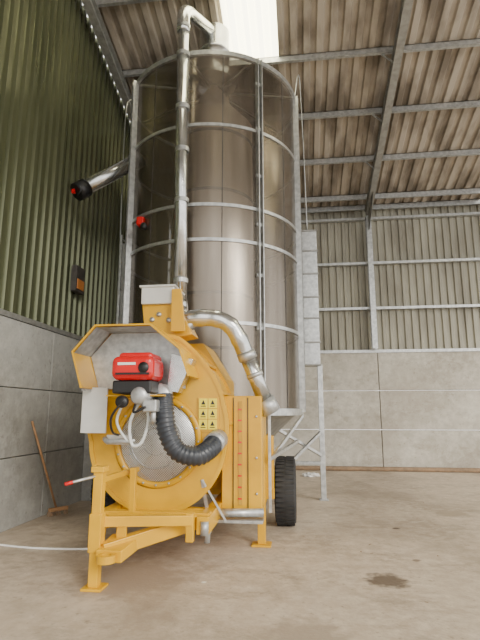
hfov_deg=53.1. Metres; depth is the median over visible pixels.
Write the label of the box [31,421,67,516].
broom
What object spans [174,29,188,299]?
elevator riser
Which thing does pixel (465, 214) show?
girt
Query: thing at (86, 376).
hood
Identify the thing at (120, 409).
clear tube
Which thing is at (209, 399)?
sticker
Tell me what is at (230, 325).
duct
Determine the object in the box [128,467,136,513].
upright
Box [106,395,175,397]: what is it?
shelf
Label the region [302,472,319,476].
plastic bag
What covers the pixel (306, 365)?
joint
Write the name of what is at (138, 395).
motor
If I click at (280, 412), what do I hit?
rim
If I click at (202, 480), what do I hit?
strut
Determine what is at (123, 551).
trailer hitch
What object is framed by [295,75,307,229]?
wire
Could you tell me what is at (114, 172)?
spout
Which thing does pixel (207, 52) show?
rim
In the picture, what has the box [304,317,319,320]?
joint
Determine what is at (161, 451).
fan blade
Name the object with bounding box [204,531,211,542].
tap
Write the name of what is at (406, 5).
rafter
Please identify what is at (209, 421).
sticker
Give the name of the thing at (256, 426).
panel
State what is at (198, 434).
ring
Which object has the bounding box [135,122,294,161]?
band
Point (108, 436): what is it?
plate
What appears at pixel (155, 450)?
fan blade
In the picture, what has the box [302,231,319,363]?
box
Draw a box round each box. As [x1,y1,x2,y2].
[70,265,84,294]
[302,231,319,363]
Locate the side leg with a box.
[317,365,326,498]
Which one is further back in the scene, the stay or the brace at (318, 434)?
the stay
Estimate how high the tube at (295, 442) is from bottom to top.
0.189 m
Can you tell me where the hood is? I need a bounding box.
[71,323,198,391]
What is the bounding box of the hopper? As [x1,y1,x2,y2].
[142,304,197,340]
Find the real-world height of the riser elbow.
1.079 m
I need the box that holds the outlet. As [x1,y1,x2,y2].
[262,394,279,416]
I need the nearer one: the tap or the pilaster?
the tap
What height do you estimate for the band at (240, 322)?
0.050 m
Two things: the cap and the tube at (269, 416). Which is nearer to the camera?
the cap
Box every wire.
[119,99,131,248]
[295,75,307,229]
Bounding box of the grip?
[64,480,72,485]
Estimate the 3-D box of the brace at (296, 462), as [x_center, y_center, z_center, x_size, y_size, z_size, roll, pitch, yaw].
[0.916,2.523,8.491,1.040,0.060,0.060,-1,-11,7]
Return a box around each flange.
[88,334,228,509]
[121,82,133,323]
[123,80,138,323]
[190,344,230,489]
[255,58,260,368]
[259,59,265,380]
[293,96,305,411]
[298,114,305,407]
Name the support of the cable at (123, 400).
attached to the switch
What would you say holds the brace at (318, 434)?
attached to the side leg
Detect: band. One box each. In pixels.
[130,237,297,262]
[132,202,296,232]
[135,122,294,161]
[238,321,298,335]
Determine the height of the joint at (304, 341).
0.030 m
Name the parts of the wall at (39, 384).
concrete panel, concrete panel, concrete panel, concrete panel, concrete panel, concrete panel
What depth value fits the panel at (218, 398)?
5.17 m
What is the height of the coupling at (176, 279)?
0.060 m
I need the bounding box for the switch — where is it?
[115,395,128,407]
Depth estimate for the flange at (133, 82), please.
7.93 m
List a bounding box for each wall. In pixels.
[0,315,84,532]
[274,351,479,467]
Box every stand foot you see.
[80,582,107,591]
[251,541,271,547]
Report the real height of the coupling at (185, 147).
0.060 m
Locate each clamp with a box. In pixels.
[237,348,256,362]
[246,369,262,379]
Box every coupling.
[173,277,187,283]
[174,196,188,204]
[175,145,188,154]
[176,49,189,58]
[176,102,189,111]
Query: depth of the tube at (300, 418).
6.38 m
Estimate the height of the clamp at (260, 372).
0.132 m
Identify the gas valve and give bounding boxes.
[143,400,159,411]
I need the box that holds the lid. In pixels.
[140,284,184,295]
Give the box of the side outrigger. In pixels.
[267,488,274,498]
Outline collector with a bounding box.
[199,22,229,50]
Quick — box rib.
[206,362,216,369]
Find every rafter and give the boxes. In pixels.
[81,0,131,121]
[364,0,412,230]
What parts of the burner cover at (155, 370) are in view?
burner slot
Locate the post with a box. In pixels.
[115,235,122,333]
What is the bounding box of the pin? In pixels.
[200,521,208,535]
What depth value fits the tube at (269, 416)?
5.66 m
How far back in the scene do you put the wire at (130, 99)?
8.75 m
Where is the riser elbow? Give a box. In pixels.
[177,4,213,34]
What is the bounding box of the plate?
[107,435,128,444]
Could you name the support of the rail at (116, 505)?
attached to the member
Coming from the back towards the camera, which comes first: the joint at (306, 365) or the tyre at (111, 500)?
the joint at (306, 365)
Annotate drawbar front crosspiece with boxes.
[104,508,210,515]
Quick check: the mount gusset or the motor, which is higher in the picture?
the mount gusset
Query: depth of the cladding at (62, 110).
7.79 m
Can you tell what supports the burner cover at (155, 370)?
on the burner at (125, 387)
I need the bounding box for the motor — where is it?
[130,387,155,405]
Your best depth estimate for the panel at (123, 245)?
8.42 m
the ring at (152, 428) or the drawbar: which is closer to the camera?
the drawbar
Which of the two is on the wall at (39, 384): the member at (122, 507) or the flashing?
the flashing
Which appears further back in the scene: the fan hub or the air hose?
the fan hub
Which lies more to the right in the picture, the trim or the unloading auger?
the trim
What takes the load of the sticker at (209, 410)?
attached to the panel at (218, 398)
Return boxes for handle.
[73,475,94,482]
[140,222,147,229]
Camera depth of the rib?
5.69 m
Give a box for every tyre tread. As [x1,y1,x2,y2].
[91,480,107,507]
[275,456,294,525]
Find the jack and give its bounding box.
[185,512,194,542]
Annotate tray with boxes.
[218,517,263,523]
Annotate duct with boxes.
[184,309,251,354]
[242,357,270,401]
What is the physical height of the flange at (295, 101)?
5.640 m
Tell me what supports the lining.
attached to the hood
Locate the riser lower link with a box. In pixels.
[183,300,187,310]
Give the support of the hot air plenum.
attached to the fan scroll housing
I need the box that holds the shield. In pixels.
[80,387,107,432]
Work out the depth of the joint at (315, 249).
9.08 m
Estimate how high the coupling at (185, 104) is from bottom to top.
0.060 m
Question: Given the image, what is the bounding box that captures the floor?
[0,470,479,639]
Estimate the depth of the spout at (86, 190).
7.80 m
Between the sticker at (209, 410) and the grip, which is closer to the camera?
the grip
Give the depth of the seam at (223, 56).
7.22 m
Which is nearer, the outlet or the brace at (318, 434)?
the outlet
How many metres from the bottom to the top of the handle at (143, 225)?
0.100 m
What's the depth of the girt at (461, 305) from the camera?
13.16 m
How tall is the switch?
0.120 m
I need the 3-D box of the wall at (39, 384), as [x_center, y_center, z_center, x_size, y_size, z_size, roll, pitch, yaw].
[-3.376,0.974,4.346,0.200,2.724,17.988,-1,-11,7]
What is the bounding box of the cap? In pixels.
[91,465,108,472]
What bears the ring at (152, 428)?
attached to the grille
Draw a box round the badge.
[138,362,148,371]
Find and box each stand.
[88,472,105,587]
[258,464,265,543]
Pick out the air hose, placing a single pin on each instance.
(206, 451)
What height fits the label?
0.025 m
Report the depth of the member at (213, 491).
6.62 m
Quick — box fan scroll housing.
[92,339,229,509]
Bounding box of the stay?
[381,54,396,64]
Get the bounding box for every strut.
[200,479,208,507]
[201,479,226,521]
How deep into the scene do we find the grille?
5.13 m
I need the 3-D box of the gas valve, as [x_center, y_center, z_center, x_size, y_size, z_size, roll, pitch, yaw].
[-0.880,0.850,4.756,0.140,0.120,0.130,-1,-11,7]
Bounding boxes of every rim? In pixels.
[131,49,294,104]
[271,409,303,415]
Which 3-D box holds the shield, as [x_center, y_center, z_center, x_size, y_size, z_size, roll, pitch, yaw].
[-1.556,0.963,5.133,0.280,0.480,0.020,-1,-11,7]
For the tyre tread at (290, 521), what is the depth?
6.23 m
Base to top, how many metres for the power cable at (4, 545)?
0.024 m
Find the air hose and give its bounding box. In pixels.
[154,393,224,466]
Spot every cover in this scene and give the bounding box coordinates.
[112,356,163,381]
[120,352,161,360]
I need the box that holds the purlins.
[82,0,479,213]
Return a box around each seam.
[148,68,156,284]
[220,56,223,361]
[282,97,287,407]
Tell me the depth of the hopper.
5.62 m
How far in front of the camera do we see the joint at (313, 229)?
9.16 m
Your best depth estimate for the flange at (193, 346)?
5.94 m
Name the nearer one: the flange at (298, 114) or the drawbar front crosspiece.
the drawbar front crosspiece
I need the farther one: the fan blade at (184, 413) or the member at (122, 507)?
the fan blade at (184, 413)
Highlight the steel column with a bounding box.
[365,215,377,348]
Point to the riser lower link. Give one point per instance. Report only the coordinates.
(185, 303)
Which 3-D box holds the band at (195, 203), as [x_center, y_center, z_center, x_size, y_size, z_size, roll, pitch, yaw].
[-0.487,-1.448,8.650,3.040,0.050,3.040,-1,-11,7]
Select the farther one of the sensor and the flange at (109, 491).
the sensor
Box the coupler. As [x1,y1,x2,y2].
[203,429,227,450]
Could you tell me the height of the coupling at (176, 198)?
0.060 m
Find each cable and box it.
[0,544,87,549]
[109,399,124,435]
[132,404,145,413]
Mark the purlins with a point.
(475, 42)
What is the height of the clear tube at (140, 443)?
0.482 m
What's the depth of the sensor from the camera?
7.48 m
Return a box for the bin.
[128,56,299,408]
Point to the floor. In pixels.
(314, 581)
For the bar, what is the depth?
5.33 m
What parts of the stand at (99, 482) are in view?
post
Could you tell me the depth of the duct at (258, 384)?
5.58 m
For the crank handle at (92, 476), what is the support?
attached to the stand at (99, 482)
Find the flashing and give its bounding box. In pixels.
[0,308,82,340]
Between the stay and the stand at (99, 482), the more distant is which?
the stay
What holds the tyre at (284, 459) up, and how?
on the floor
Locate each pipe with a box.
[102,436,129,444]
[150,412,156,423]
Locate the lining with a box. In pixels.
[91,333,185,388]
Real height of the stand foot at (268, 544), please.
0.020 m
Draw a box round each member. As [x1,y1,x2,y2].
[121,506,204,510]
[206,489,221,494]
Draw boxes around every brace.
[274,461,321,464]
[279,430,321,456]
[294,431,320,459]
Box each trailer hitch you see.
[96,534,137,562]
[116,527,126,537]
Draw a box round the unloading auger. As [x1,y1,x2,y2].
[219,508,263,516]
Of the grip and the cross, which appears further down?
the cross
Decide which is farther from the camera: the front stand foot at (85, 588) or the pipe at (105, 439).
the pipe at (105, 439)
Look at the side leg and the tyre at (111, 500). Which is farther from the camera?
the side leg
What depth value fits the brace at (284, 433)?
8.21 m
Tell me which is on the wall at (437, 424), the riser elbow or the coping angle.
the coping angle
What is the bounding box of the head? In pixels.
[141,287,182,304]
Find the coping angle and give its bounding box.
[320,348,479,353]
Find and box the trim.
[274,465,479,472]
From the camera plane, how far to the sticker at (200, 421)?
5.14 m
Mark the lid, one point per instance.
(165, 285)
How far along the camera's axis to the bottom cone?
7.38 m
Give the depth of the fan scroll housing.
5.19 m
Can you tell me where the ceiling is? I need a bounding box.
[98,0,479,207]
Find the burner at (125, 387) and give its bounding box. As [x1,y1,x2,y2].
[112,380,164,394]
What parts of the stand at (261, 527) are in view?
post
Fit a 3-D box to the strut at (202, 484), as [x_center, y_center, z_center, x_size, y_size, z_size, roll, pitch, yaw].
[-0.361,1.893,5.044,0.125,0.428,0.036,6,-12,-28]
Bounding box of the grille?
[120,406,195,481]
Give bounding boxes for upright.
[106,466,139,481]
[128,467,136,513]
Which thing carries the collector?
on the cone
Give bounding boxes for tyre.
[91,478,115,505]
[274,456,296,524]
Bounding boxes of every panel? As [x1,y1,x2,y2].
[118,244,124,333]
[197,397,219,431]
[222,396,266,507]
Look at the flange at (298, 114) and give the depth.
8.17 m
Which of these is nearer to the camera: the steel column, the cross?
the cross
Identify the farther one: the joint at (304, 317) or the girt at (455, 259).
the girt at (455, 259)
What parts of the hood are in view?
hood underside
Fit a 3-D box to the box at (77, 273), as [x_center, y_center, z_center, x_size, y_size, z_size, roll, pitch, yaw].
[-2.779,-0.686,8.241,0.115,0.450,0.320,-1,-11,7]
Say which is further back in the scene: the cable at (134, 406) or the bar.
the bar
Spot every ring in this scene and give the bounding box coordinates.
[114,399,201,487]
[131,415,181,468]
[143,428,164,455]
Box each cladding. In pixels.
[0,0,130,336]
[301,205,479,350]
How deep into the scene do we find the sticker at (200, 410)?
5.16 m
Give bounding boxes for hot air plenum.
[192,343,233,488]
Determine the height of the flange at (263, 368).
5.640 m
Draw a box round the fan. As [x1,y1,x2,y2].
[129,408,195,481]
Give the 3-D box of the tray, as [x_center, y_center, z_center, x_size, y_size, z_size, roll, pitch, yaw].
[-0.048,2.138,5.127,0.600,0.030,0.180,-1,-11,7]
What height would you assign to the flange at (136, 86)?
5.640 m
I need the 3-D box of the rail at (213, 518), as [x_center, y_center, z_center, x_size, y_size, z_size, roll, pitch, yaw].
[-0.050,2.413,6.957,0.120,0.160,4.950,-1,-11,7]
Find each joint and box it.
[301,229,316,235]
[302,249,317,254]
[303,296,318,299]
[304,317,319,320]
[304,341,320,343]
[305,364,321,366]
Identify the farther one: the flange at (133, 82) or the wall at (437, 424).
the wall at (437, 424)
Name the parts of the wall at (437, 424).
concrete panel, concrete panel, concrete panel, concrete panel, concrete panel, concrete panel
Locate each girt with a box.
[301,212,479,223]
[317,258,479,266]
[319,304,479,311]
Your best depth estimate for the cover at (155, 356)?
4.82 m
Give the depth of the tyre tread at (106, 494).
6.46 m
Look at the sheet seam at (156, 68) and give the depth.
7.57 m
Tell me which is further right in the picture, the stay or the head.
the stay
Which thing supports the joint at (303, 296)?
attached to the box at (309, 259)
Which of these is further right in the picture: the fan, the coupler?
the coupler
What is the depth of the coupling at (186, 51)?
7.32 m
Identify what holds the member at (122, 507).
attached to the rail at (116, 505)
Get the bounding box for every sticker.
[199,398,207,407]
[199,409,207,418]
[199,420,207,429]
[208,398,216,407]
[208,409,216,418]
[208,420,216,429]
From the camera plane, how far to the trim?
12.33 m
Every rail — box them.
[105,502,121,527]
[196,492,221,534]
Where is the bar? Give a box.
[238,401,241,504]
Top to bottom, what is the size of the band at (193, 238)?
0.050 m
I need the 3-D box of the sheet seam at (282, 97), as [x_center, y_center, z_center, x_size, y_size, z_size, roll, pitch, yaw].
[0.719,-1.380,7.726,0.008,5.620,0.012,-8,-13,36]
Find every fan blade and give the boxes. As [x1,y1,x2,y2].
[149,450,165,479]
[161,451,176,477]
[175,413,187,430]
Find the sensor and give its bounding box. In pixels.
[136,217,144,226]
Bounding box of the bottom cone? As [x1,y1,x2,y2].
[266,415,295,435]
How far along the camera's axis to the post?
8.39 m
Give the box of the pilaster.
[81,433,93,500]
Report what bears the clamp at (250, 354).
attached to the duct at (258, 384)
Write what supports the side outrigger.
attached to the rail at (213, 518)
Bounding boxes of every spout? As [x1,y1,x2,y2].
[70,179,91,200]
[85,157,128,192]
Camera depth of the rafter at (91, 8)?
9.42 m
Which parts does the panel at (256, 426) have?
cabinet slot, cabinet slot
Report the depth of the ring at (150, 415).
5.11 m
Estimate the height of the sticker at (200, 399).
0.104 m
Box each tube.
[116,408,134,441]
[128,405,149,447]
[268,415,271,512]
[271,440,298,460]
[272,415,303,454]
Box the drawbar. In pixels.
[102,515,196,549]
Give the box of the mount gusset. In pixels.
[171,289,185,331]
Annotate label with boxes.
[118,362,135,364]
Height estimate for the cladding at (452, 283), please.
4.180 m
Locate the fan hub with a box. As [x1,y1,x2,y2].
[152,435,163,450]
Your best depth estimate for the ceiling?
9.99 m
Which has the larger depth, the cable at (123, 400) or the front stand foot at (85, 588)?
the cable at (123, 400)
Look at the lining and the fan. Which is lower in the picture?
the fan
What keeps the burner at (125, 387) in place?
attached to the fan scroll housing
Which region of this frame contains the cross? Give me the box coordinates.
[104,514,192,526]
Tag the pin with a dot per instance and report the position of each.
(204, 526)
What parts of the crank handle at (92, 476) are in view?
handle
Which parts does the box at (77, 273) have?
plate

